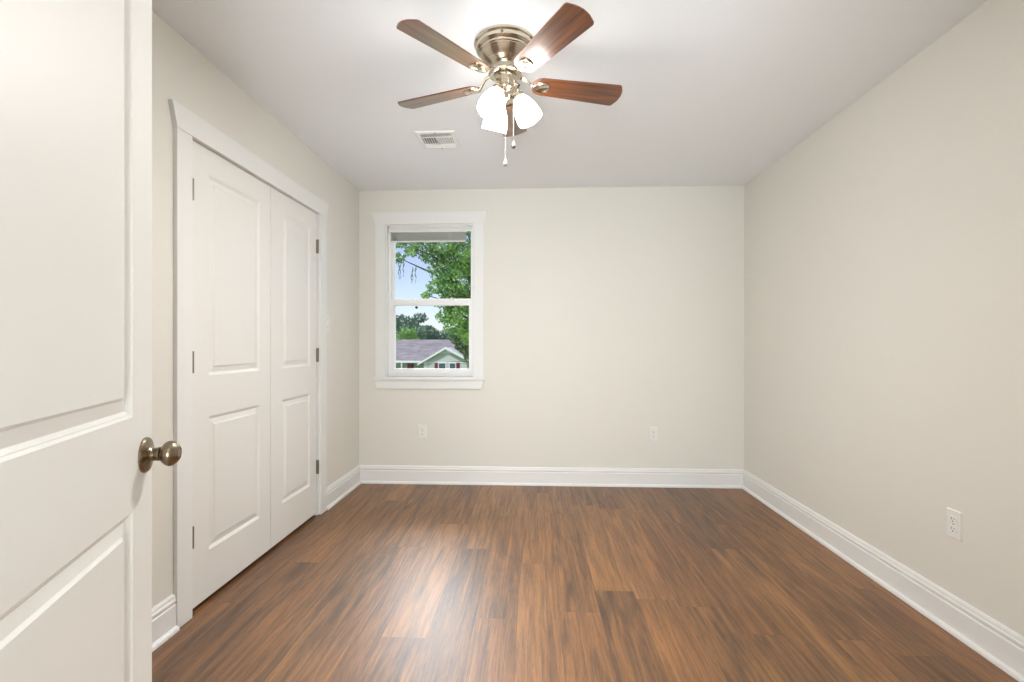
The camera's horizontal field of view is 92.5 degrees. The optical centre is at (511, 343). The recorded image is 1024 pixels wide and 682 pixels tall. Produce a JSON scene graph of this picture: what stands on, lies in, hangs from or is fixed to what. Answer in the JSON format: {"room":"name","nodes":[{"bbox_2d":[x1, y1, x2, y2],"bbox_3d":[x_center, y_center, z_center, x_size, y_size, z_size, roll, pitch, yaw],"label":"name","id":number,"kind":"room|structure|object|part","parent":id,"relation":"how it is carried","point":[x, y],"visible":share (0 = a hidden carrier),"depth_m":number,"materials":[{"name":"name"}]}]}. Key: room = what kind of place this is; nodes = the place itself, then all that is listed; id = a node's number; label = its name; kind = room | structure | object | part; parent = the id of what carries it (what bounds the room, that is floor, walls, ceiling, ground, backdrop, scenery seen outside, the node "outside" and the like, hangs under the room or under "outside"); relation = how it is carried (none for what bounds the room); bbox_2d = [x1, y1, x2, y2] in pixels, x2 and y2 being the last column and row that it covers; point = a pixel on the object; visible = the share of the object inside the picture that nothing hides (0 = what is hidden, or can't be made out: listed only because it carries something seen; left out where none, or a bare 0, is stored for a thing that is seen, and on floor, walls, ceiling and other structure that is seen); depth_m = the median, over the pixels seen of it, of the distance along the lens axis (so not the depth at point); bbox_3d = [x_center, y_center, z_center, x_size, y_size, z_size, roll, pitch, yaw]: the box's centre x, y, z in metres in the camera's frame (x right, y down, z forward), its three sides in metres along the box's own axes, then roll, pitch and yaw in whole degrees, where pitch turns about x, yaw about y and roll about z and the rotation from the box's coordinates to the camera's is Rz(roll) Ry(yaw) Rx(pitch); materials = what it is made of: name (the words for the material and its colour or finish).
{"room":"empty bedroom","nodes":[
{"label":"empty bedroom","id":0,"kind":"room"},
{"bbox_2d":[152,11,358,607],"bbox_3d":[-1.426,-0.059,2.191,0.120,2.440,3.824,0,0,3],"label":"wall","id":1,"kind":"structure","parent":0,"point":[181,73],"depth_m":2.25,"materials":[{"name":"white paint"}]},
{"bbox_2d":[152,594,179,651],"bbox_3d":[-1.400,1.087,1.132,0.029,0.147,1.710,0,0,3],"label":"baseboard","id":2,"kind":"structure","parent":1,"relation":"attached to","point":[164,626],"depth_m":1.92,"materials":[{"name":"white paint"}]},
{"bbox_2d":[173,127,191,627],"bbox_3d":[-1.365,0.141,2.033,0.018,2.040,0.089,0,0,3],"label":"trim","id":3,"kind":"structure","parent":1,"relation":"attached to","point":[182,141],"depth_m":2.02,"materials":[{"name":"white paint"}]},
{"bbox_2d":[192,140,269,608],"bbox_3d":[-1.366,0.133,2.403,0.052,2.013,0.643,0,0,3],"label":"door","id":4,"kind":"structure","parent":1,"relation":"in","point":[231,206],"depth_m":2.35,"materials":[{"name":"white paint"}]},
{"bbox_2d":[168,99,328,217],"bbox_3d":[-1.333,-0.929,2.704,0.020,0.100,1.489,0,0,3],"label":"trim","id":5,"kind":"structure","parent":1,"relation":"attached to","point":[201,131],"depth_m":2.40,"materials":[{"name":"white paint"}]},
{"bbox_2d":[270,187,318,547],"bbox_3d":[-1.338,0.133,3.016,0.052,2.013,0.574,0,0,3],"label":"door","id":6,"kind":"structure","parent":1,"relation":"in","point":[294,246],"depth_m":2.97,"materials":[{"name":"white paint"}]},
{"bbox_2d":[314,214,317,514],"bbox_3d":[-1.403,0.141,2.705,0.120,2.040,1.247,0,0,3],"label":"trim","id":7,"kind":"structure","parent":1,"relation":"attached to","point":[316,214],"depth_m":3.32,"materials":[{"name":"white paint"}]},
{"bbox_2d":[319,214,326,514],"bbox_3d":[-1.303,0.141,3.373,0.018,2.040,0.090,0,0,3],"label":"trim","id":8,"kind":"structure","parent":1,"relation":"attached to","point":[322,219],"depth_m":3.35,"materials":[{"name":"white paint"}]},
{"bbox_2d":[327,465,360,509],"bbox_3d":[-1.280,1.087,3.759,0.029,0.147,0.679,0,0,3],"label":"baseboard","id":9,"kind":"structure","parent":1,"relation":"attached to","point":[347,483],"depth_m":3.71,"materials":[{"name":"white paint"}]},
{"bbox_2d":[359,185,743,468],"bbox_3d":[0.300,-0.059,4.097,3.396,2.440,0.140,0,0,3],"label":"wall","id":10,"kind":"structure","parent":0,"point":[612,315],"depth_m":4.01,"materials":[{"name":"white paint"}]},
{"bbox_2d":[418,425,426,438],"bbox_3d":[-0.744,0.731,4.070,0.070,0.115,0.009,0,0,3],"label":"wall outlet","id":11,"kind":"object","parent":10,"relation":"attached to","point":[422,429],"visible":1,"depth_m":4.07,"materials":[{"name":"white plastic"}]},
{"bbox_2d":[372,211,486,388],"bbox_3d":[-0.683,-0.358,4.118,0.967,1.465,0.157,0,0,3],"label":"window","id":12,"kind":"structure","parent":10,"relation":"in","point":[386,302],"depth_m":4.07,"materials":[{"name":"white paint"}]},
{"bbox_3d":[-1.094,-0.357,4.081,0.085,1.267,0.018,0,0,3],"label":"casing","id":13,"kind":"part","parent":12,"relation":"part of","materials":[{"name":"white paint"}]},
{"bbox_2d":[390,225,466,246],"bbox_3d":[-0.702,-0.896,4.097,0.642,0.174,0.043,0,0,3],"label":"mini blind","id":14,"kind":"object","parent":12,"relation":"attached to","point":[455,233],"visible":1,"depth_m":4.09,"materials":[{"name":"white plastic"}]},
{"bbox_3d":[-0.702,-0.856,4.102,0.630,0.010,0.024,0,0,3],"label":"rail","id":15,"kind":"part","parent":14,"relation":"part of","materials":[{"name":"white plastic"}]},
{"bbox_3d":[-0.685,-1.041,4.061,0.967,0.100,0.020,0,0,3],"label":"head casing","id":16,"kind":"part","parent":12,"relation":"part of","materials":[{"name":"white paint"}]},
{"bbox_3d":[-0.681,-0.354,4.159,0.722,1.261,0.075,0,0,3],"label":"frame","id":17,"kind":"part","parent":12,"relation":"part of","materials":[{"name":"white plastic"}]},
{"bbox_3d":[-0.678,-0.058,4.140,0.686,0.623,0.030,0,0,3],"label":"sash","id":18,"kind":"part","parent":12,"relation":"part of","materials":[{"name":"white plastic"}]},
{"bbox_3d":[-0.676,-0.656,4.174,0.686,0.634,0.030,0,0,3],"label":"sash","id":19,"kind":"part","parent":12,"relation":"part of","materials":[{"name":"white plastic"}]},
{"bbox_3d":[-0.276,-0.357,4.044,0.085,1.267,0.018,0,0,3],"label":"casing","id":20,"kind":"part","parent":12,"relation":"part of","materials":[{"name":"white paint"}]},
{"bbox_2d":[360,465,743,488],"bbox_3d":[0.296,1.087,4.012,3.156,0.147,0.029,0,0,3],"label":"baseboard","id":21,"kind":"structure","parent":10,"relation":"attached to","point":[369,474],"depth_m":4.01,"materials":[{"name":"white paint"}]},
{"bbox_2d":[649,427,657,440],"bbox_3d":[1.149,0.733,3.983,0.070,0.115,0.009,0,0,3],"label":"wall outlet","id":22,"kind":"object","parent":10,"relation":"attached to","point":[653,431],"visible":1,"depth_m":3.98,"materials":[{"name":"white plastic"}]},
{"bbox_2d":[152,0,988,190],"bbox_3d":[-0.158,-1.339,1.347,4.061,0.120,5.676,0,0,3],"label":"ceiling","id":23,"kind":"structure","parent":0,"point":[715,92],"depth_m":2.31,"materials":[{"name":"white paint"}]},
{"bbox_2d":[414,130,460,148],"bbox_3d":[-0.461,-1.273,3.072,0.244,0.012,0.260,0,0,3],"label":"ceiling vent","id":24,"kind":"object","parent":23,"relation":"in","point":[447,139],"visible":1,"depth_m":3.06,"materials":[{"name":"white metal"}]},
{"bbox_2d":[396,2,621,166],"bbox_3d":[-0.022,-1.015,2.125,1.015,0.528,0.988,0,0,3],"label":"ceiling fan","id":25,"kind":"object","parent":23,"relation":"hanging from","point":[506,51],"visible":1,"depth_m":2.02,"materials":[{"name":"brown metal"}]},
{"bbox_3d":[-0.328,-1.114,2.218,0.412,0.006,0.128,0,13,23],"label":"fan blade","id":26,"kind":"part","parent":25,"relation":"part of","materials":[{"name":"brown wood"}]},
{"bbox_3d":[-0.244,-1.114,1.847,0.128,0.006,0.412,16,11,40],"label":"fan blade","id":27,"kind":"part","parent":25,"relation":"part of","materials":[{"name":"brown wood"}]},
{"bbox_3d":[-0.128,-1.127,2.129,0.090,0.048,0.026,0,13,23],"label":"blade arm","id":28,"kind":"part","parent":25,"relation":"part of","materials":[{"name":"silver metal"}]},
{"bbox_3d":[-0.097,-1.127,2.009,0.026,0.048,0.090,16,11,40],"label":"blade arm","id":29,"kind":"part","parent":25,"relation":"part of","materials":[{"name":"silver metal"}]},
{"bbox_3d":[-0.085,-0.996,2.006,0.113,0.137,0.118,0,0,3],"label":"lamp shade","id":30,"kind":"part","parent":25,"relation":"part of","materials":[{"name":"white glass"}]},
{"bbox_3d":[-0.077,-0.996,2.178,0.113,0.137,0.118,0,0,3],"label":"lamp shade","id":31,"kind":"part","parent":25,"relation":"part of","materials":[{"name":"white glass"}]},
{"bbox_3d":[0.006,-0.970,2.088,0.003,0.208,0.003,0,0,-27],"label":"pull chain","id":32,"kind":"part","parent":25,"relation":"part of","materials":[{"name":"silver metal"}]},
{"bbox_3d":[0.000,-1.114,2.413,0.128,0.006,0.412,-13,-1,5],"label":"fan blade","id":33,"kind":"part","parent":25,"relation":"part of","materials":[{"name":"brown wood"}]},
{"bbox_3d":[0.026,-1.127,2.001,0.026,0.048,0.090,14,-7,-30],"label":"blade arm","id":34,"kind":"part","parent":25,"relation":"part of","materials":[{"name":"silver metal"}]},
{"bbox_3d":[0.068,-0.996,2.086,0.121,0.137,0.111,0,0,3],"label":"lamp shade","id":35,"kind":"part","parent":25,"relation":"part of","materials":[{"name":"white glass"}]},
{"bbox_3d":[0.072,-1.127,2.116,0.090,0.048,0.026,0,-13,-13],"label":"blade arm","id":36,"kind":"part","parent":25,"relation":"part of","materials":[{"name":"silver metal"}]},
{"bbox_3d":[0.135,-1.114,1.811,0.128,0.006,0.412,14,-7,-30],"label":"fan blade","id":37,"kind":"part","parent":25,"relation":"part of","materials":[{"name":"brown wood"}]},
{"bbox_3d":[0.286,-1.114,2.161,0.412,0.006,0.128,0,-12,-13],"label":"fan blade","id":38,"kind":"part","parent":25,"relation":"part of","materials":[{"name":"brown wood"}]},
{"bbox_2d":[152,484,1017,681],"bbox_3d":[-0.158,1.211,1.347,4.061,0.100,5.676,0,0,3],"label":"floor","id":39,"kind":"structure","parent":0,"point":[390,582],"depth_m":2.23,"materials":[{"name":"brown wood"}]},
{"bbox_2d":[744,0,1023,636],"bbox_3d":[1.843,-0.059,1.982,0.120,2.440,3.944,0,0,3],"label":"wall","id":40,"kind":"structure","parent":0,"point":[884,250],"depth_m":2.23,"materials":[{"name":"white paint"}]},
{"bbox_2d":[742,470,1023,681],"bbox_3d":[1.772,1.087,2.045,0.029,0.147,3.824,0,0,3],"label":"baseboard","id":41,"kind":"structure","parent":40,"relation":"attached to","point":[999,644],"depth_m":2.19,"materials":[{"name":"white paint"}]},
{"bbox_2d":[947,507,961,541],"bbox_3d":[1.778,0.727,1.973,0.009,0.115,0.070,0,0,3],"label":"wall outlet","id":42,"kind":"object","parent":40,"relation":"attached to","point":[954,518],"visible":1,"depth_m":1.97,"materials":[{"name":"white plastic"}]},
{"bbox_2d":[949,515,956,523],"bbox_3d":[1.776,0.708,1.973,0.003,0.027,0.034,0,0,3],"label":"socket","id":43,"kind":"object","parent":42,"relation":"attached to","point":[952,518],"depth_m":1.97,"materials":[{"name":"white plastic"}]},
{"bbox_2d":[949,525,956,532],"bbox_3d":[1.776,0.747,1.973,0.003,0.027,0.034,0,0,3],"label":"socket","id":44,"kind":"object","parent":42,"relation":"attached to","point":[952,528],"depth_m":1.97,"materials":[{"name":"white plastic"}]},
{"bbox_3d":[-0.247,-0.059,0.163,3.891,2.440,0.120,0,0,3],"label":"wall","id":45,"kind":"structure","parent":0,"visible":0},
{"bbox_2d":[0,0,181,681],"bbox_3d":[-0.652,0.139,0.637,0.160,2.020,0.871,0,0,-19],"label":"door","id":46,"kind":"structure","parent":45,"relation":"in","point":[78,453],"depth_m":0.77,"materials":[{"name":"white paint"}]},
{"bbox_3d":[-0.734,0.231,1.029,0.063,0.073,0.073,0,0,-19],"label":"knob","id":47,"kind":"part","parent":46,"relation":"part of","materials":[{"name":"silver metal"}]},
{"label":"outside","id":48,"kind":"structure","parent":0,"visible":0},
{"bbox_3d":[-11.217,4.461,83.099,210.000,0.300,155.000,0,0,3],"label":"ground","id":49,"kind":"structure","parent":48,"visible":0},
{"bbox_2d":[396,314,408,338],"bbox_3d":[-17.208,-0.035,63.889,7.676,9.106,5.599,0,0,3],"label":"tree","id":50,"kind":"object","parent":49,"relation":"on","point":[398,322],"visible":0.09,"depth_m":64.07,"materials":[{"name":"green plant"}]},
{"bbox_2d":[396,328,419,339],"bbox_3d":[-13.075,1.236,60.259,3.592,6.559,2.750,0,0,3],"label":"leafy bush","id":51,"kind":"object","parent":49,"relation":"on","point":[411,334],"visible":0.56,"depth_m":59.68,"materials":[{"name":"green plant"}]},
{"bbox_2d":[396,313,433,339],"bbox_3d":[-14.407,-0.059,71.900,7.094,9.154,6.040,0,0,3],"label":"tree","id":52,"kind":"object","parent":49,"relation":"on","point":[414,322],"visible":0.3,"depth_m":71.14,"materials":[{"name":"green plant"}]},
{"bbox_2d":[396,340,468,368],"bbox_3d":[-13.694,1.926,54.102,20.700,4.770,9.760,0,0,3],"label":"neighbor house","id":53,"kind":"structure","parent":49,"relation":"on","point":[442,354],"depth_m":50.77,"materials":[{"name":"grey"}]},
{"bbox_3d":[-10.517,3.161,50.783,0.650,2.300,0.100,0,0,3],"label":"door","id":54,"kind":"part","parent":53,"relation":"part of","materials":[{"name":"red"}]},
{"bbox_3d":[-7.032,2.531,49.282,0.650,1.100,0.020,0,0,3],"label":"pane","id":55,"kind":"part","parent":53,"relation":"part of","materials":[{"name":"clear glass"}]},
{"bbox_2d":[396,231,470,344],"bbox_3d":[-1.278,-1.595,24.584,9.714,12.232,4.242,0,0,3],"label":"oak tree","id":56,"kind":"object","parent":49,"relation":"on","point":[446,279],"visible":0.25,"depth_m":23.86,"materials":[{"name":"green plant"}]},
{"bbox_2d":[416,325,451,339],"bbox_3d":[-10.081,1.022,65.236,5.775,6.994,4.281,0,0,3],"label":"tree","id":57,"kind":"object","parent":49,"relation":"on","point":[423,333],"visible":0.48,"depth_m":64.53,"materials":[{"name":"green plant"}]},
{"bbox_2d":[448,326,468,361],"bbox_3d":[-3.439,1.144,44.223,4.941,6.748,2.929,0,0,3],"label":"tree","id":58,"kind":"object","parent":49,"relation":"on","point":[454,339],"visible":0.16,"depth_m":43.93,"materials":[{"name":"green plant"}]}
]}

